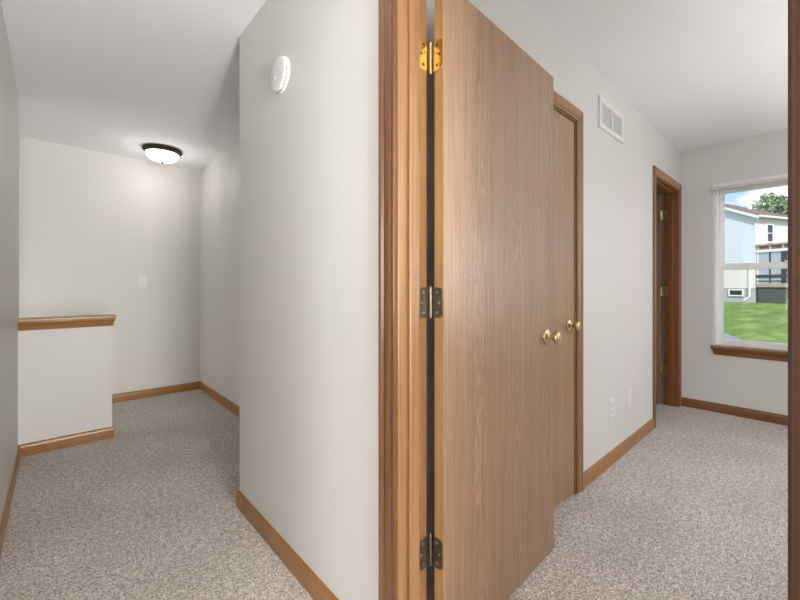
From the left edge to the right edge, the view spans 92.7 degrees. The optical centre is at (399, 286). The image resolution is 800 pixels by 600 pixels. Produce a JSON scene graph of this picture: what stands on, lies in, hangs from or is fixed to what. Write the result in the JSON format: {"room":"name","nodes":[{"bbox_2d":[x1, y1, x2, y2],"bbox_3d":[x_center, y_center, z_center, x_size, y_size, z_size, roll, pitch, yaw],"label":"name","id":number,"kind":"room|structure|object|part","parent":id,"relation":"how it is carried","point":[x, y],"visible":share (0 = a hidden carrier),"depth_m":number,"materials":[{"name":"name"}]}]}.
{"room":"hallway","nodes":[
{"label":"hallway","id":0,"kind":"room"},
{"bbox_2d":[0,0,18,521],"bbox_3d":[-0.344,-0.078,0.032,0.110,2.440,6.910,0,0,-42],"label":"wall","id":1,"kind":"structure","parent":0,"point":[9,97],"depth_m":2.02,"materials":[{"name":"paint"}]},
{"bbox_2d":[0,445,19,558],"bbox_3d":[-1.713,1.101,1.632,0.012,0.083,2.480,0,0,-42],"label":"baseboard","id":2,"kind":"structure","parent":1,"relation":"attached to","point":[6,510],"depth_m":1.92,"materials":[{"name":"brown wood"}]},
{"bbox_2d":[18,326,111,444],"bbox_3d":[-2.401,0.717,2.756,0.504,0.850,0.110,0,0,-42],"label":"wall","id":3,"kind":"structure","parent":0,"point":[65,374],"depth_m":2.70,"materials":[{"name":"paint"}]},
{"bbox_2d":[19,426,113,457],"bbox_3d":[-2.356,1.101,2.715,0.516,0.083,0.012,0,0,-42],"label":"baseboard","id":4,"kind":"structure","parent":3,"relation":"attached to","point":[47,445],"depth_m":2.70,"materials":[{"name":"brown wood"}]},
{"bbox_2d":[18,314,116,330],"bbox_3d":[-2.392,0.258,2.765,0.530,0.079,0.162,0,0,-42],"label":"wall cap","id":5,"kind":"object","parent":3,"relation":"on","point":[56,322],"visible":1,"depth_m":2.70,"materials":[{"name":"brown wood"}]},
{"bbox_2d":[19,137,199,393],"bbox_3d":[-3.643,1.022,3.063,3.921,4.640,0.110,0,0,-42],"label":"wall","id":6,"kind":"structure","parent":0,"point":[91,222],"depth_m":3.79,"materials":[{"name":"paint"}]},
{"bbox_2d":[138,276,146,286],"bbox_3d":[-2.628,-0.050,3.899,0.075,0.120,0.017,0,0,-42],"label":"light switch","id":7,"kind":"object","parent":6,"relation":"attached to","point":[142,280],"visible":1,"depth_m":3.90,"materials":[{"name":"white plastic"}]},
{"bbox_2d":[112,381,199,402],"bbox_3d":[-2.560,1.101,3.964,0.885,0.083,0.012,0,0,-42],"label":"baseboard","id":8,"kind":"structure","parent":6,"relation":"attached to","point":[139,394],"depth_m":3.96,"materials":[{"name":"brown wood"}]},
{"bbox_2d":[200,139,239,406],"bbox_3d":[-1.310,-0.078,3.327,0.110,2.440,2.636,0,0,-42],"label":"wall","id":9,"kind":"structure","parent":0,"point":[220,178],"depth_m":3.74,"materials":[{"name":"paint"}]},
{"bbox_2d":[199,381,239,416],"bbox_3d":[-1.355,1.101,3.286,0.012,0.083,2.636,0,0,-42],"label":"baseboard","id":10,"kind":"structure","parent":9,"relation":"attached to","point":[219,398],"depth_m":3.70,"materials":[{"name":"brown wood"}]},
{"bbox_2d":[240,0,377,599],"bbox_3d":[0.965,-0.078,0.083,0.112,2.440,5.226,0,0,-42],"label":"wall","id":11,"kind":"structure","parent":0,"point":[309,150],"depth_m":1.43,"materials":[{"name":"paint"}]},
{"bbox_2d":[271,56,289,93],"bbox_3d":[-0.508,-0.891,1.601,0.028,0.146,0.146,0,0,-42],"label":"smoke detector","id":12,"kind":"object","parent":11,"relation":"attached to","point":[280,72],"visible":1,"depth_m":1.57,"materials":[{"name":"white plastic"}]},
{"bbox_2d":[236,490,338,599],"bbox_3d":[-0.452,1.101,1.551,0.012,0.083,1.174,0,0,-42],"label":"baseboard","id":13,"kind":"structure","parent":11,"relation":"attached to","point":[301,571],"depth_m":1.56,"materials":[{"name":"brown wood"}]},
{"bbox_2d":[378,0,799,599],"bbox_3d":[0.294,0.077,0.822,0.147,2.130,0.909,0,0,-42],"label":"door frame","id":14,"kind":"structure","parent":11,"relation":"attached to","point":[402,43],"depth_m":1.08,"materials":[{"name":"brown wood"}]},
{"bbox_3d":[-0.037,0.077,1.091,0.018,2.130,0.064,0,0,-42],"label":"casing","id":15,"kind":"part","parent":14,"relation":"part of","materials":[{"name":"brown wood"}]},
{"bbox_3d":[0.530,0.077,0.465,0.018,2.130,0.064,0,0,-42],"label":"casing","id":16,"kind":"part","parent":14,"relation":"part of","materials":[{"name":"brown wood"}]},
{"bbox_2d":[0,389,787,599],"bbox_3d":[-0.387,1.192,0.709,8.780,0.100,7.970,0,0,-42],"label":"floor","id":17,"kind":"structure","parent":0,"point":[697,509],"depth_m":1.83,"materials":[{"name":"carpet"}]},
{"bbox_2d":[1,0,787,169],"bbox_3d":[-0.386,-1.348,0.730,8.810,0.100,8.000,0,0,-42],"label":"ceiling","id":18,"kind":"structure","parent":0,"point":[117,77],"depth_m":2.23,"materials":[{"name":"white paint"}]},
{"bbox_2d":[141,144,182,163],"bbox_3d":[-2.254,-1.228,3.619,0.332,0.140,0.332,0,0,-42],"label":"ceiling light","id":19,"kind":"object","parent":18,"relation":"attached to","point":[160,153],"visible":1,"depth_m":3.53,"materials":[{"name":"white glass"}]},
{"bbox_3d":[-2.254,-1.220,3.619,0.276,0.080,0.276,0,0,-42],"label":"lamp shade","id":20,"kind":"part","parent":19,"relation":"part of","materials":[{"name":"white glass"}]},
{"bbox_2d":[426,0,679,599],"bbox_3d":[1.310,-0.078,2.490,3.634,2.440,0.113,0,0,-42],"label":"wall","id":21,"kind":"structure","parent":0,"point":[617,177],"depth_m":2.37,"materials":[{"name":"paint"}]},
{"bbox_2d":[428,0,561,599],"bbox_3d":[0.382,0.112,1.398,0.765,2.040,0.153,0,0,-45],"label":"door","id":22,"kind":"structure","parent":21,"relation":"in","point":[492,296],"depth_m":1.31,"materials":[{"name":"brown wood"}]},
{"bbox_3d":[0.644,0.211,1.580,0.055,0.055,0.043,0,0,-45],"label":"knob","id":23,"kind":"part","parent":22,"relation":"part of","materials":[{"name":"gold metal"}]},
{"bbox_2d":[554,110,581,507],"bbox_3d":[0.682,0.115,1.830,0.767,2.030,0.094,0,0,-42],"label":"door","id":24,"kind":"structure","parent":21,"relation":"in","point":[564,323],"depth_m":2.00,"materials":[{"name":"brown wood"}]},
{"bbox_3d":[0.938,0.210,2.028,0.055,0.055,0.043,0,0,-42],"label":"knob","id":25,"kind":"part","parent":24,"relation":"part of","materials":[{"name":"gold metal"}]},
{"bbox_2d":[554,91,582,493],"bbox_3d":[0.647,0.082,1.876,0.914,2.120,0.130,0,0,-42],"label":"door frame","id":26,"kind":"structure","parent":21,"relation":"attached to","point":[563,106],"depth_m":2.10,"materials":[{"name":"brown wood"}]},
{"bbox_3d":[0.685,-0.946,1.835,0.914,0.064,0.018,0,0,-42],"label":"head casing","id":27,"kind":"part","parent":26,"relation":"part of","materials":[{"name":"brown wood"}]},
{"bbox_3d":[1.000,0.082,2.120,0.064,2.120,0.018,0,0,-42],"label":"casing","id":28,"kind":"part","parent":26,"relation":"part of","materials":[{"name":"brown wood"}]},
{"bbox_2d":[598,95,623,143],"bbox_3d":[1.364,-1.067,2.455,0.413,0.194,0.012,0,0,-42],"label":"air vent","id":29,"kind":"object","parent":21,"relation":"in","point":[610,119],"visible":1,"depth_m":2.44,"materials":[{"name":"white plastic"}]},
{"bbox_2d":[609,397,613,418],"bbox_3d":[1.369,0.785,2.462,0.075,0.120,0.008,0,0,-42],"label":"wall outlet","id":30,"kind":"object","parent":21,"relation":"attached to","point":[611,401],"visible":1,"depth_m":2.45,"materials":[{"name":"white plastic"}]},
{"bbox_2d":[583,418,653,489],"bbox_3d":[1.530,1.101,2.605,1.373,0.083,0.012,0,0,-42],"label":"baseboard","id":31,"kind":"structure","parent":21,"relation":"attached to","point":[615,454],"depth_m":2.48,"materials":[{"name":"brown wood"}]},
{"bbox_2d":[627,388,630,406],"bbox_3d":[1.617,0.782,2.688,0.075,0.120,0.007,0,0,-42],"label":"blank wall plate","id":32,"kind":"object","parent":21,"relation":"attached to","point":[629,389],"visible":1,"depth_m":2.68,"materials":[{"name":"white plastic"}]},
{"bbox_2d":[656,194,661,403],"bbox_3d":[2.276,0.118,3.945,0.153,2.024,0.728,0,0,-42],"label":"door","id":33,"kind":"structure","parent":21,"relation":"in","point":[658,196],"depth_m":3.68,"materials":[{"name":"brown wood"}]},
{"bbox_2d":[653,165,681,428],"bbox_3d":[2.323,0.085,3.400,0.870,2.115,0.134,0,0,-42],"label":"door frame","id":34,"kind":"structure","parent":21,"relation":"attached to","point":[671,189],"depth_m":3.63,"materials":[{"name":"brown wood"}]},
{"bbox_3d":[2.064,0.085,3.086,0.064,2.115,0.018,0,0,-42],"label":"casing","id":35,"kind":"part","parent":34,"relation":"part of","materials":[{"name":"brown wood"}]},
{"bbox_3d":[2.362,-0.941,3.357,0.870,0.064,0.018,0,0,-42],"label":"head casing","id":36,"kind":"part","parent":34,"relation":"part of","materials":[{"name":"brown wood"}]},
{"bbox_3d":[2.661,0.085,3.627,0.064,2.115,0.018,0,0,-42],"label":"casing","id":37,"kind":"part","parent":34,"relation":"part of","materials":[{"name":"brown wood"}]},
{"bbox_2d":[656,128,787,414],"bbox_3d":[3.526,-0.078,2.862,0.150,2.440,5.900,0,0,-42],"label":"wall","id":38,"kind":"structure","parent":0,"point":[750,383],"depth_m":3.50,"materials":[{"name":"paint"}]},
{"bbox_2d":[682,397,787,425],"bbox_3d":[4.069,1.101,2.144,0.012,0.083,4.107,0,0,-42],"label":"baseboard","id":39,"kind":"structure","parent":38,"relation":"attached to","point":[759,415],"depth_m":3.35,"materials":[{"name":"brown wood"}]},
{"bbox_2d":[710,181,787,361],"bbox_3d":[3.216,-0.150,3.164,0.205,1.540,0.983,0,0,-42],"label":"window","id":40,"kind":"structure","parent":38,"relation":"attached to","point":[719,347],"depth_m":3.46,"materials":[{"name":"white plastic"}]},
{"bbox_3d":[3.233,0.154,3.183,0.030,0.719,0.881,0,0,-42],"label":"sash","id":41,"kind":"part","parent":40,"relation":"part of","materials":[{"name":"white plastic"}]},
{"bbox_3d":[3.260,-0.522,3.207,0.030,0.728,0.881,0,0,-42],"label":"sash","id":42,"kind":"part","parent":40,"relation":"part of","materials":[{"name":"white plastic"}]},
{"bbox_2d":[712,173,787,190],"bbox_3d":[3.158,-0.894,3.115,0.048,0.054,0.949,0,0,-42],"label":"window blind","id":43,"kind":"object","parent":38,"relation":"attached to","point":[779,177],"visible":1,"depth_m":3.26,"materials":[{"name":"white plastic"}]},
{"label":"outside","id":44,"kind":"structure","parent":0,"visible":0},
{"bbox_2d":[724,302,787,350],"bbox_3d":[47.512,1.412,70.125,155.380,0.300,180.000,0,0,-42],"label":"lawn","id":45,"kind":"structure","parent":44,"point":[762,322],"depth_m":13.70,"materials":[{"name":"green plant"}]},
{"bbox_2d":[724,333,740,339],"bbox_3d":[7.952,1.247,9.348,0.457,0.030,3.312,0,0,27],"label":"patio slab","id":46,"kind":"object","parent":45,"relation":"on","point":[726,336],"visible":0.23,"depth_m":9.19,"materials":[{"name":"grey concrete"}]},
{"bbox_2d":[724,203,787,302],"bbox_3d":[28.966,-2.948,33.181,6.260,8.420,7.140,0,0,-19],"label":"house","id":47,"kind":"structure","parent":45,"relation":"on","point":[745,228],"depth_m":30.22,"materials":[{"name":"beige"}]},
{"bbox_3d":[26.933,0.507,30.570,0.020,0.370,0.850,0,0,-19],"label":"pane","id":48,"kind":"part","parent":47,"relation":"part of","materials":[{"name":"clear glass"}]},
{"bbox_3d":[28.967,-4.163,29.887,0.670,1.290,0.020,0,0,-19],"label":"pane","id":49,"kind":"part","parent":47,"relation":"part of","materials":[{"name":"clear glass"}]},
{"bbox_2d":[751,191,787,214],"bbox_3d":[43.978,-4.924,43.081,8.153,12.373,8.734,0,0,-42],"label":"tree","id":50,"kind":"object","parent":45,"relation":"on","point":[779,205],"visible":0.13,"depth_m":43.60,"materials":[{"name":"green plant"}]},
{"bbox_2d":[756,242,787,303],"bbox_3d":[30.137,-0.968,28.175,4.550,4.460,4.015,0,0,-19],"label":"porch","id":51,"kind":"object","parent":45,"relation":"on","point":[772,284],"visible":0.59,"depth_m":28.40,"materials":[{"name":"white wood"}]},
{"bbox_3d":[27.702,-1.398,28.535,0.090,2.360,0.080,0,0,-19],"label":"post","id":52,"kind":"part","parent":51,"relation":"part of","materials":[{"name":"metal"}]},
{"bbox_3d":[30.138,-2.988,28.172,4.550,0.420,4.010,0,0,-19],"label":"roof rail","id":53,"kind":"part","parent":51,"relation":"part of","materials":[{"name":"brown wood"}]},
{"bbox_3d":[28.035,-0.628,27.459,0.050,0.500,3.950,0,0,-19],"label":"railing","id":54,"kind":"part","parent":51,"relation":"part of","materials":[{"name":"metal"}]},
{"bbox_3d":[27.933,-1.398,27.874,0.090,2.360,0.080,0,0,-19],"label":"post","id":55,"kind":"part","parent":51,"relation":"part of","materials":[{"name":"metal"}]}
]}

